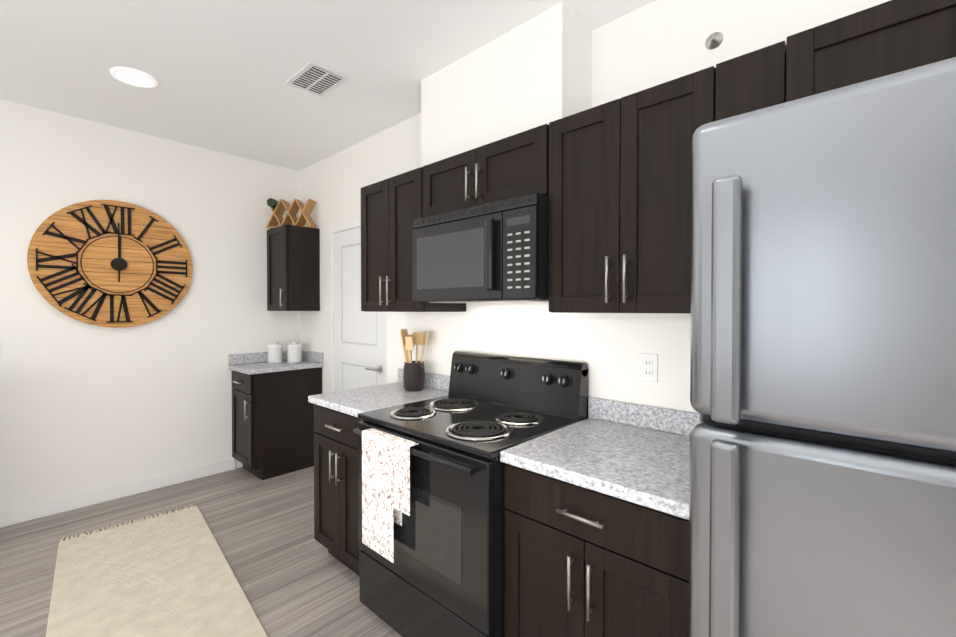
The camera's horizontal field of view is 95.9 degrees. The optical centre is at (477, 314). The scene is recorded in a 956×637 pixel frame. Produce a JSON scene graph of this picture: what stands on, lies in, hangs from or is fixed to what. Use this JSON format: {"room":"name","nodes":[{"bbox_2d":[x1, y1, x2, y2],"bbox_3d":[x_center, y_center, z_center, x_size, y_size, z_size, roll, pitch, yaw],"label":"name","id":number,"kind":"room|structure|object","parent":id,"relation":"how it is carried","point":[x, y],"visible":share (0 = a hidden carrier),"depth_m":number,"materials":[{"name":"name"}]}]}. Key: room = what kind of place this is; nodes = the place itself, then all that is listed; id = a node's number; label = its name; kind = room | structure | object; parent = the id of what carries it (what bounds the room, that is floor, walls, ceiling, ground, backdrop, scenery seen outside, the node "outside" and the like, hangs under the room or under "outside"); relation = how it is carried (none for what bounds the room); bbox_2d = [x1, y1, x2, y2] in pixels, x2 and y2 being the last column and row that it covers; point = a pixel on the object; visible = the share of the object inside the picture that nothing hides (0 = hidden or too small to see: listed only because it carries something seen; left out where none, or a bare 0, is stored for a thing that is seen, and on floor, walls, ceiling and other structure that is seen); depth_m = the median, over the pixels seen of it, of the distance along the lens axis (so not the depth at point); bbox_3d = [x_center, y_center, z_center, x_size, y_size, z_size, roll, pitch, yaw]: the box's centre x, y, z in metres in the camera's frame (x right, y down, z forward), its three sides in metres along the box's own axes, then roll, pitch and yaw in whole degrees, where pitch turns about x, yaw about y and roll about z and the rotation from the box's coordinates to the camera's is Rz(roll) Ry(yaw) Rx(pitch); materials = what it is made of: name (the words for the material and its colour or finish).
{"room":"kitchen","nodes":[
{"label":"kitchen","id":0,"kind":"room"},
{"bbox_2d":[0,99,299,511],"bbox_3d":[-3.694,0.001,2.133,0.120,2.730,5.674,1,1,43],"label":"wall","id":1,"kind":"structure","parent":0,"point":[85,407],"depth_m":3.21,"materials":[{"name":"white paint"}]},
{"bbox_2d":[27,200,192,327],"bbox_3d":[-2.631,-0.368,3.155,0.050,0.926,0.926,1,1,43],"label":"clock","id":2,"kind":"object","parent":1,"relation":"attached to","point":[111,263],"visible":1,"depth_m":3.11,"materials":[{"name":"brown wood"}]},
{"bbox_2d":[0,458,234,527],"bbox_3d":[-3.801,1.319,1.933,0.014,0.100,4.970,1,1,43],"label":"baseboard","id":3,"kind":"structure","parent":1,"relation":"attached to","point":[42,509],"depth_m":3.13,"materials":[{"name":"white"}]},
{"bbox_2d":[0,466,401,636],"bbox_3d":[-0.816,1.447,-0.415,7.830,0.100,5.794,1,1,43],"label":"floor","id":4,"kind":"structure","parent":0,"point":[294,577],"depth_m":2.47,"materials":[{"name":"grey wood"}]},
{"bbox_2d":[46,504,267,636],"bbox_3d":[-1.461,1.362,1.937,0.700,0.010,2.470,-1,1,-42],"label":"rug","id":5,"kind":"object","parent":4,"relation":"on","point":[170,574],"visible":0.96,"depth_m":2.16,"materials":[{"name":"beige fabric"}]},
{"bbox_2d":[228,350,322,479],"bbox_3d":[-1.776,0.844,3.792,0.464,1.004,0.643,1,1,43],"label":"base cabinet","id":6,"kind":"object","parent":4,"relation":"on","point":[272,421],"visible":0.96,"depth_m":3.64,"materials":[{"name":"brown wood"}]},
{"bbox_2d":[267,343,282,362],"bbox_3d":[-1.829,0.339,3.884,0.126,0.180,0.126,1,1,43],"label":"canister","id":7,"kind":"object","parent":6,"relation":"on","point":[275,353],"visible":1,"depth_m":3.83,"materials":[{"name":"white ceramic"}]},
{"bbox_2d":[287,342,301,362],"bbox_3d":[-1.668,0.339,3.919,0.126,0.180,0.126,1,1,43],"label":"canister","id":8,"kind":"object","parent":6,"relation":"on","point":[294,352],"visible":1,"depth_m":3.87,"materials":[{"name":"white ceramic"}]},
{"bbox_2d":[308,368,449,575],"bbox_3d":[-0.528,0.861,2.432,0.570,1.004,0.647,1,1,43],"label":"base cabinet","id":9,"kind":"object","parent":4,"relation":"on","point":[336,419],"visible":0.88,"depth_m":2.27,"materials":[{"name":"brown wood"}]},
{"bbox_2d":[400,329,428,390],"bbox_3d":[-0.380,0.265,2.563,0.182,0.360,0.173,1,1,43],"label":"utensil crock","id":10,"kind":"object","parent":9,"relation":"on","point":[413,375],"visible":1,"depth_m":2.52,"materials":[{"name":"grey ceramic"}]},
{"bbox_2d":[353,351,587,636],"bbox_3d":[-0.048,0.789,1.931,0.808,1.159,0.714,1,1,43],"label":"range","id":11,"kind":"object","parent":4,"relation":"on","point":[443,575],"visible":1,"depth_m":1.68,"materials":[{"name":"black metal"}]},
{"bbox_2d":[362,428,418,562],"bbox_3d":[-0.361,0.735,1.751,0.315,0.482,0.054,1,1,43],"label":"hanging towel","id":12,"kind":"object","parent":11,"relation":"hanging from","point":[385,480],"visible":1,"depth_m":1.74,"materials":[{"name":"white fabric"}]},
{"bbox_2d":[500,397,699,636],"bbox_3d":[0.510,0.872,1.477,0.623,1.004,0.647,1,1,43],"label":"base cabinet","id":13,"kind":"object","parent":4,"relation":"on","point":[597,523],"visible":0.9,"depth_m":1.30,"materials":[{"name":"brown wood"}]},
{"bbox_2d":[689,57,955,636],"bbox_3d":[0.998,0.477,0.902,0.850,1.808,0.810,1,1,43],"label":"refrigerator","id":14,"kind":"object","parent":4,"relation":"on","point":[822,491],"visible":1,"depth_m":0.77,"materials":[{"name":"silver metal"}]},
{"bbox_2d":[0,0,655,170],"bbox_3d":[-0.816,-1.383,-0.449,7.830,0.100,5.794,1,1,43],"label":"ceiling","id":15,"kind":"structure","parent":0,"point":[221,72],"depth_m":2.30,"materials":[{"name":"white paint"}]},
{"bbox_2d":[110,67,157,87],"bbox_3d":[-1.980,-1.363,2.483,0.216,0.010,0.216,1,1,43],"label":"recessed light","id":16,"kind":"object","parent":15,"relation":"in","point":[133,77],"visible":0.98,"depth_m":2.47,"materials":[{"name":"white plastic"}]},
{"bbox_2d":[285,61,348,96],"bbox_3d":[-0.937,-1.361,2.506,0.330,0.012,0.230,1,1,43],"label":"ceiling vent","id":17,"kind":"object","parent":15,"relation":"in","point":[314,78],"visible":1,"depth_m":2.49,"materials":[{"name":"white metal"}]},
{"bbox_2d":[421,2,591,166],"bbox_3d":[0.108,-1.062,2.297,0.950,0.608,0.266,1,1,43],"label":"soffit","id":18,"kind":"structure","parent":0,"point":[536,71],"depth_m":2.07,"materials":[{"name":"white paint"}]},
{"bbox_2d":[387,302,697,417],"bbox_3d":[1.615,0.320,1.004,5.950,2.119,0.154,1,1,43],"label":"wall","id":19,"kind":"structure","parent":0,"point":[608,348],"depth_m":1.97,"materials":[{"name":"white paint"}]},
{"bbox_2d":[361,167,465,311],"bbox_3d":[-0.385,-0.388,2.503,0.564,0.740,0.326,1,1,43],"label":"upper cabinet","id":20,"kind":"object","parent":19,"relation":"attached to","point":[390,206],"depth_m":2.37,"materials":[{"name":"brown wood"}]},
{"bbox_2d":[421,124,548,217],"bbox_3d":[0.103,-0.614,2.052,0.752,0.278,0.326,1,1,43],"label":"upper cabinet","id":21,"kind":"object","parent":19,"relation":"attached to","point":[515,165],"depth_m":1.88,"materials":[{"name":"brown wood"}]},
{"bbox_2d":[412,192,548,302],"bbox_3d":[0.068,-0.265,2.017,0.742,0.412,0.432,1,1,43],"label":"microwave","id":22,"kind":"object","parent":21,"relation":"attached to","point":[495,252],"visible":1,"depth_m":1.81,"materials":[{"name":"black"}]},
{"bbox_2d":[549,61,744,312],"bbox_3d":[0.597,-0.377,1.600,0.584,0.740,0.326,1,1,43],"label":"upper cabinet","id":23,"kind":"object","parent":19,"relation":"attached to","point":[611,180],"depth_m":1.45,"materials":[{"name":"brown wood"}]},
{"bbox_2d":[640,353,657,382],"bbox_3d":[0.689,0.215,1.743,0.072,0.116,0.009,1,1,43],"label":"outlet","id":24,"kind":"object","parent":19,"relation":"attached to","point":[648,367],"visible":1,"depth_m":1.74,"materials":[{"name":"white plastic"}]},
{"bbox_2d":[777,0,955,104],"bbox_3d":[1.206,-0.588,1.026,0.738,0.305,0.344,1,1,43],"label":"upper cabinet","id":25,"kind":"object","parent":19,"relation":"attached to","point":[893,36],"depth_m":1.04,"materials":[{"name":"brown wood"}]},
{"bbox_2d":[299,0,890,393],"bbox_3d":[1.105,0.007,1.656,7.830,2.730,0.120,1,1,43],"label":"wall","id":26,"kind":"structure","parent":0,"point":[654,43],"depth_m":1.95,"materials":[{"name":"white paint"}]},
{"bbox_2d":[267,224,319,310],"bbox_3d":[-1.696,-0.406,3.908,0.403,0.740,0.342,1,1,43],"label":"upper cabinet","id":27,"kind":"object","parent":26,"relation":"attached to","point":[293,267],"visible":1,"depth_m":3.79,"materials":[{"name":"brown wood"}]},
{"bbox_2d":[266,198,316,228],"bbox_3d":[-1.685,-0.903,3.879,0.426,0.253,0.358,1,1,43],"label":"wine rack","id":28,"kind":"object","parent":27,"relation":"on","point":[279,207],"visible":0.9,"depth_m":3.85,"materials":[{"name":"brown wood"}]},
{"bbox_2d":[329,218,386,392],"bbox_3d":[-0.980,0.292,3.447,0.892,2.116,0.070,1,1,43],"label":"door","id":29,"kind":"structure","parent":26,"relation":"attached to","point":[357,347],"depth_m":3.54,"materials":[{"name":"white wood"}]},
{"bbox_2d":[705,32,722,49],"bbox_3d":[0.930,-1.089,1.704,0.066,0.066,0.026,1,1,43],"label":"detector","id":30,"kind":"object","parent":26,"relation":"attached to","point":[714,40],"visible":1,"depth_m":1.70,"materials":[{"name":"silver metal"}]}
]}

